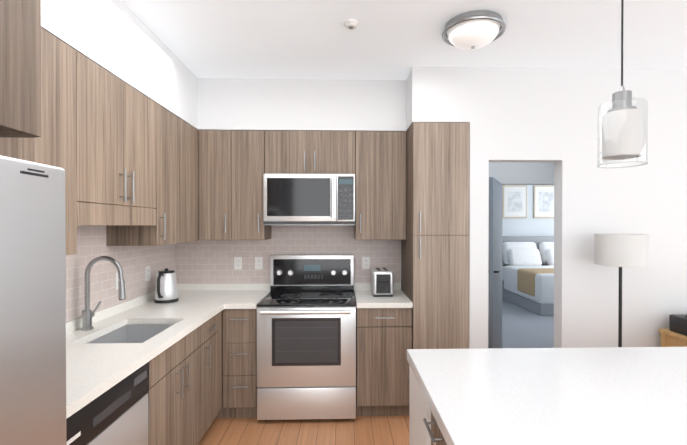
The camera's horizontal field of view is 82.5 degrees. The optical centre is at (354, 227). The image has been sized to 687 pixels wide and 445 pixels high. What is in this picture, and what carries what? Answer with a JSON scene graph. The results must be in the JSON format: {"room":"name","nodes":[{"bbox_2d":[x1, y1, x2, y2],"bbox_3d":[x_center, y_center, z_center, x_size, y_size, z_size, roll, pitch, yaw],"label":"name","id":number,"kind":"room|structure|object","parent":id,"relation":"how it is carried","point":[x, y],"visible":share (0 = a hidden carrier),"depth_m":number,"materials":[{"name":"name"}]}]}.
{"room":"kitchen","nodes":[
{"label":"kitchen","id":0,"kind":"room"},
{"bbox_2d":[41,0,197,129],"bbox_3d":[-1.435,-1.030,1.834,0.330,0.428,3.530,0,0,-2],"label":"soffit","id":1,"kind":"structure","parent":0,"point":[121,40],"depth_m":2.19,"materials":[{"name":"white paint"}]},
{"bbox_2d":[198,78,405,130],"bbox_3d":[-0.440,-1.040,3.462,1.750,0.428,0.330,0,0,-2],"label":"soffit","id":2,"kind":"structure","parent":0,"point":[297,104],"depth_m":3.30,"materials":[{"name":"white paint"}]},
{"bbox_2d":[198,415,408,444],"bbox_3d":[1.393,1.543,0.778,6.125,0.060,8.030,0,0,-2],"label":"floor","id":3,"kind":"structure","parent":0,"point":[376,430],"depth_m":2.88,"materials":[{"name":"brown wood"}]},
{"bbox_2d":[0,155,66,444],"bbox_3d":[-1.202,0.662,0.861,0.718,1.700,0.760,0,0,-2],"label":"refrigerator","id":4,"kind":"object","parent":3,"relation":"on","point":[32,312],"visible":1,"depth_m":1.10,"materials":[{"name":"grey metal"}]},
{"bbox_2d":[66,362,148,444],"bbox_3d":[-1.259,1.072,1.577,0.568,0.872,0.596,0,0,-2],"label":"dishwasher","id":5,"kind":"object","parent":3,"relation":"on","point":[117,414],"visible":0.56,"depth_m":1.61,"materials":[{"name":"grey metal"}]},
{"bbox_2d":[148,312,219,444],"bbox_3d":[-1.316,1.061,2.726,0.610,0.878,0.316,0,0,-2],"label":"base cabinet","id":6,"kind":"object","parent":3,"relation":"on","point":[203,376],"depth_m":2.33,"materials":[{"name":"beige laminate"}]},
{"bbox_2d":[66,284,245,418],"bbox_3d":[-1.285,0.667,2.443,0.660,0.290,2.338,0,0,-2],"label":"countertop","id":7,"kind":"structure","parent":6,"relation":"on","point":[118,343],"depth_m":2.25,"materials":[{"name":"white stone"}]},
{"bbox_2d":[81,256,125,330],"bbox_3d":[-1.442,0.371,2.278,0.247,0.422,0.120,0,0,-2],"label":"faucet","id":8,"kind":"object","parent":7,"relation":"on","point":[88,314],"visible":1,"depth_m":2.24,"materials":[{"name":"silver metal"}]},
{"bbox_2d":[154,268,178,302],"bbox_3d":[-1.478,0.448,3.059,0.172,0.258,0.251,0,0,-2],"label":"kettle","id":9,"kind":"object","parent":7,"relation":"on","point":[166,290],"visible":1,"depth_m":3.02,"materials":[{"name":"silver metal"}]},
{"bbox_2d":[224,309,257,417],"bbox_3d":[-0.903,1.057,3.319,0.285,0.878,0.612,0,0,-2],"label":"base cabinet","id":10,"kind":"object","parent":3,"relation":"on","point":[240,325],"depth_m":3.01,"materials":[{"name":"beige laminate"}]},
{"bbox_2d":[230,284,269,308],"bbox_3d":[-0.868,0.567,3.294,0.219,0.100,0.658,0,0,-2],"label":"countertop","id":11,"kind":"structure","parent":10,"relation":"on","point":[248,297],"depth_m":3.34,"materials":[{"name":"white stone"}]},
{"bbox_2d":[257,255,355,420],"bbox_3d":[-0.374,0.872,3.261,0.756,1.250,0.701,0,0,-2],"label":"range","id":12,"kind":"object","parent":3,"relation":"on","point":[306,337],"visible":0.98,"depth_m":2.98,"materials":[{"name":"silver metal"}]},
{"bbox_2d":[355,300,411,415],"bbox_3d":[0.225,1.057,3.350,0.431,0.878,0.612,0,0,-2],"label":"base cabinet","id":13,"kind":"object","parent":3,"relation":"on","point":[383,335],"depth_m":3.04,"materials":[{"name":"beige laminate"}]},
{"bbox_2d":[354,283,412,307],"bbox_3d":[0.224,0.566,3.337,0.433,0.100,0.633,0,0,-2],"label":"countertop","id":14,"kind":"structure","parent":13,"relation":"on","point":[364,298],"depth_m":3.16,"materials":[{"name":"white stone"}]},
{"bbox_2d":[370,268,393,296],"bbox_3d":[0.238,0.467,3.404,0.180,0.216,0.322,0,0,-2],"label":"toaster","id":15,"kind":"object","parent":14,"relation":"on","point":[381,282],"visible":1,"depth_m":3.27,"materials":[{"name":"silver metal"}]},
{"bbox_2d":[409,363,446,444],"bbox_3d":[1.361,1.074,1.593,2.220,0.868,0.644,0,0,-2],"label":"kitchen island","id":16,"kind":"object","parent":3,"relation":"on","point":[423,429],"depth_m":1.61,"materials":[{"name":"white wood"}]},
{"bbox_2d":[407,347,686,444],"bbox_3d":[1.375,0.614,1.456,2.222,0.050,0.938,0,0,-2],"label":"island countertop","id":17,"kind":"structure","parent":16,"relation":"on","point":[602,395],"depth_m":1.38,"materials":[{"name":"white stone"}]},
{"bbox_2d":[401,122,468,348],"bbox_3d":[0.665,0.337,3.331,0.439,2.318,0.664,0,0,-2],"label":"pantry cabinet","id":18,"kind":"object","parent":3,"relation":"on","point":[435,266],"visible":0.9,"depth_m":3.04,"materials":[{"name":"beige laminate"}]},
{"bbox_2d":[594,234,648,346],"bbox_3d":[1.917,0.772,2.823,0.324,1.456,0.324,0,0,-2],"label":"lamp","id":19,"kind":"object","parent":3,"relation":"on","point":[620,251],"visible":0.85,"depth_m":2.70,"materials":[{"name":"white fabric"}]},
{"bbox_2d":[659,329,686,346],"bbox_3d":[2.859,1.144,2.856,0.940,0.710,0.450,0,0,-2],"label":"side table","id":20,"kind":"object","parent":3,"relation":"on","point":[669,338],"visible":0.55,"depth_m":2.96,"materials":[{"name":"brown wood"}]},
{"bbox_2d":[669,314,686,335],"bbox_3d":[2.598,0.711,2.894,0.360,0.155,0.234,0,0,-2],"label":"radio","id":21,"kind":"object","parent":20,"relation":"on","point":[677,323],"visible":0.98,"depth_m":2.93,"materials":[{"name":"black plastic"}]},
{"bbox_2d":[121,0,686,79],"bbox_3d":[2.037,-1.300,2.813,7.525,0.100,12.100,0,0,-2],"label":"ceiling","id":22,"kind":"structure","parent":0,"point":[307,39],"depth_m":2.55,"materials":[{"name":"white paint"}]},
{"bbox_2d":[344,19,357,29],"bbox_3d":[-0.020,-1.230,2.377,0.084,0.033,0.084,0,0,-2],"label":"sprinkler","id":23,"kind":"object","parent":22,"relation":"attached to","point":[350,24],"visible":1,"depth_m":2.35,"materials":[{"name":"white plastic"}]},
{"bbox_2d":[442,10,505,49],"bbox_3d":[0.730,-1.177,2.408,0.378,0.140,0.378,0,0,-2],"label":"ceiling light","id":24,"kind":"object","parent":22,"relation":"attached to","point":[474,30],"visible":1,"depth_m":2.31,"materials":[{"name":"white glass"}]},
{"bbox_2d":[597,0,647,167],"bbox_3d":[0.984,-0.736,1.437,0.155,1.009,0.155,0,0,-2],"label":"pendant lamp","id":25,"kind":"object","parent":22,"relation":"hanging from","point":[621,127],"visible":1,"depth_m":1.41,"materials":[{"name":"white glass"}]},
{"bbox_2d":[488,162,553,347],"bbox_3d":[1.846,0.111,4.857,1.995,2.750,0.120,0,0,-2],"label":"wall","id":26,"kind":"structure","parent":0,"point":[517,173],"depth_m":4.79,"materials":[{"name":"white paint"}]},
{"bbox_2d":[488,177,502,347],"bbox_3d":[1.596,0.469,4.424,0.432,2.000,0.717,0,0,-2],"label":"bedroom door","id":27,"kind":"structure","parent":26,"relation":"in","point":[495,256],"depth_m":4.24,"materials":[{"name":"blue paint"}]},
{"bbox_2d":[502,298,553,347],"bbox_3d":[2.989,1.504,6.874,5.400,0.060,4.070,0,0,-2],"label":"floor","id":28,"kind":"structure","parent":0,"point":[523,327],"depth_m":5.76,"materials":[{"name":"grey carpet"}]},
{"bbox_2d":[502,236,553,315],"bbox_3d":[3.939,0.829,7.583,1.800,1.280,2.075,0,0,-2],"label":"bed","id":29,"kind":"object","parent":28,"relation":"on","point":[527,272],"visible":0.46,"depth_m":7.65,"materials":[{"name":"grey fabric"}]},
{"bbox_2d":[502,185,553,235],"bbox_3d":[2.940,0.087,8.649,5.400,2.750,0.100,0,0,-2],"label":"wall","id":30,"kind":"structure","parent":0,"point":[529,225],"depth_m":8.61,"materials":[{"name":"white paint"}]},
{"bbox_2d":[502,185,526,217],"bbox_3d":[3.521,-0.578,8.595,0.540,0.720,0.027,0,0,-2],"label":"picture frame","id":31,"kind":"object","parent":30,"relation":"attached to","point":[514,204],"depth_m":8.58,"materials":[{"name":"white paper"}]},
{"bbox_2d":[533,185,553,217],"bbox_3d":[4.211,-0.578,8.614,0.540,0.720,0.027,0,0,-2],"label":"picture frame","id":32,"kind":"object","parent":30,"relation":"attached to","point":[543,195],"depth_m":8.60,"materials":[{"name":"white paper"}]},
{"bbox_2d":[406,66,686,348],"bbox_3d":[2.396,0.117,3.952,3.945,2.750,1.720,0,0,-2],"label":"wall","id":33,"kind":"structure","parent":0,"point":[533,115],"depth_m":3.08,"materials":[{"name":"white paint"}]},
{"bbox_2d":[354,131,405,239],"bbox_3d":[0.221,-0.361,3.483,0.434,0.923,0.327,0,0,-2],"label":"upper cabinet","id":34,"kind":"object","parent":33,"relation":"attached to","point":[380,178],"depth_m":3.32,"materials":[{"name":"beige laminate"}]},
{"bbox_3d":[-0.385,0.119,3.686,2.530,2.750,0.100,0,0,-2],"label":"wall","id":35,"kind":"structure","parent":0,"visible":0},
{"bbox_2d":[66,225,177,321],"bbox_3d":[-1.612,0.182,2.425,0.008,0.679,2.355,0,0,-2],"label":"tile backsplash","id":36,"kind":"structure","parent":35,"relation":"attached to","point":[91,239],"depth_m":2.53,"materials":[{"name":"tile"}]},
{"bbox_2d":[115,272,118,289],"bbox_3d":[-1.612,0.361,2.673,0.007,0.116,0.072,0,0,-2],"label":"electrical outlet plate","id":37,"kind":"object","parent":36,"relation":"attached to","point":[116,274],"depth_m":2.65,"materials":[{"name":"white plastic"}]},
{"bbox_2d":[145,266,149,280],"bbox_3d":[-1.622,0.358,3.073,0.007,0.116,0.072,0,0,-2],"label":"electrical outlet plate","id":38,"kind":"object","parent":36,"relation":"attached to","point":[147,269],"depth_m":3.06,"materials":[{"name":"white plastic"}]},
{"bbox_2d":[178,225,400,283],"bbox_3d":[-0.594,0.514,3.628,2.050,1.360,0.008,0,0,-2],"label":"tile backsplash","id":39,"kind":"structure","parent":35,"relation":"attached to","point":[204,262],"depth_m":3.62,"materials":[{"name":"tile"}]},
{"bbox_2d":[234,257,241,268],"bbox_3d":[-1.073,0.325,3.607,0.072,0.116,0.007,0,0,-2],"label":"electrical outlet plate","id":40,"kind":"object","parent":39,"relation":"attached to","point":[237,260],"depth_m":3.60,"materials":[{"name":"white plastic"}]},
{"bbox_2d":[255,257,262,268],"bbox_3d":[-0.883,0.325,3.613,0.072,0.116,0.007,0,0,-2],"label":"electrical outlet plate","id":41,"kind":"object","parent":39,"relation":"attached to","point":[259,262],"depth_m":3.61,"materials":[{"name":"white plastic"}]},
{"bbox_2d":[362,257,369,268],"bbox_3d":[0.107,0.324,3.640,0.072,0.116,0.007,0,0,-2],"label":"electrical outlet plate","id":42,"kind":"object","parent":39,"relation":"attached to","point":[365,260],"depth_m":3.64,"materials":[{"name":"white plastic"}]},
{"bbox_3d":[-1.605,0.142,0.186,0.100,2.750,7.030,0,0,-2],"label":"wall","id":43,"kind":"structure","parent":0,"visible":0},
{"bbox_2d":[0,0,51,143],"bbox_3d":[-1.283,-0.546,0.850,0.576,0.518,0.798,0,0,-2],"label":"upper cabinet","id":44,"kind":"object","parent":43,"relation":"attached to","point":[23,41],"depth_m":1.19,"materials":[{"name":"beige laminate"}]},
{"bbox_2d":[0,32,83,254],"bbox_3d":[-1.425,-0.343,1.516,0.328,0.933,0.535,0,0,-2],"label":"upper cabinet","id":45,"kind":"object","parent":43,"relation":"attached to","point":[65,64],"depth_m":1.72,"materials":[{"name":"beige laminate"}]},
{"bbox_2d":[84,56,159,227],"bbox_3d":[-1.443,-0.414,2.163,0.328,0.800,0.760,0,0,-2],"label":"upper cabinet","id":46,"kind":"object","parent":43,"relation":"attached to","point":[139,168],"depth_m":2.13,"materials":[{"name":"beige laminate"}]},
{"bbox_2d":[106,106,179,245],"bbox_3d":[-1.458,-0.351,2.708,0.328,0.933,0.330,0,0,-2],"label":"upper cabinet","id":47,"kind":"object","parent":43,"relation":"attached to","point":[168,232],"depth_m":2.69,"materials":[{"name":"beige laminate"}]},
{"bbox_2d":[180,119,199,242],"bbox_3d":[-1.468,-0.353,3.072,0.328,0.933,0.398,0,0,-2],"label":"upper cabinet","id":48,"kind":"object","parent":43,"relation":"attached to","point":[189,135],"depth_m":3.09,"materials":[{"name":"beige laminate"}]},
{"bbox_2d":[200,130,231,239],"bbox_3d":[-1.175,-0.360,3.444,0.271,0.923,0.327,0,0,-2],"label":"upper cabinet","id":49,"kind":"object","parent":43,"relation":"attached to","point":[215,145],"depth_m":3.28,"materials":[{"name":"beige laminate"}]},
{"bbox_2d":[232,130,270,239],"bbox_3d":[-0.901,-0.360,3.452,0.277,0.923,0.327,0,0,-2],"label":"upper cabinet","id":50,"kind":"object","parent":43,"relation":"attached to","point":[247,145],"depth_m":3.29,"materials":[{"name":"beige laminate"}]},
{"bbox_2d":[264,131,355,175],"bbox_3d":[-0.379,-0.638,3.465,0.763,0.368,0.327,0,0,-2],"label":"upper cabinet","id":51,"kind":"object","parent":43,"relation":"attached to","point":[285,152],"depth_m":3.30,"materials":[{"name":"beige laminate"}]},
{"bbox_2d":[263,174,354,224],"bbox_3d":[-0.378,-0.237,3.407,0.756,0.424,0.446,0,0,-2],"label":"microwave","id":52,"kind":"object","parent":51,"relation":"attached to","point":[308,199],"visible":1,"depth_m":3.23,"materials":[{"name":"grey metal"}]}
]}

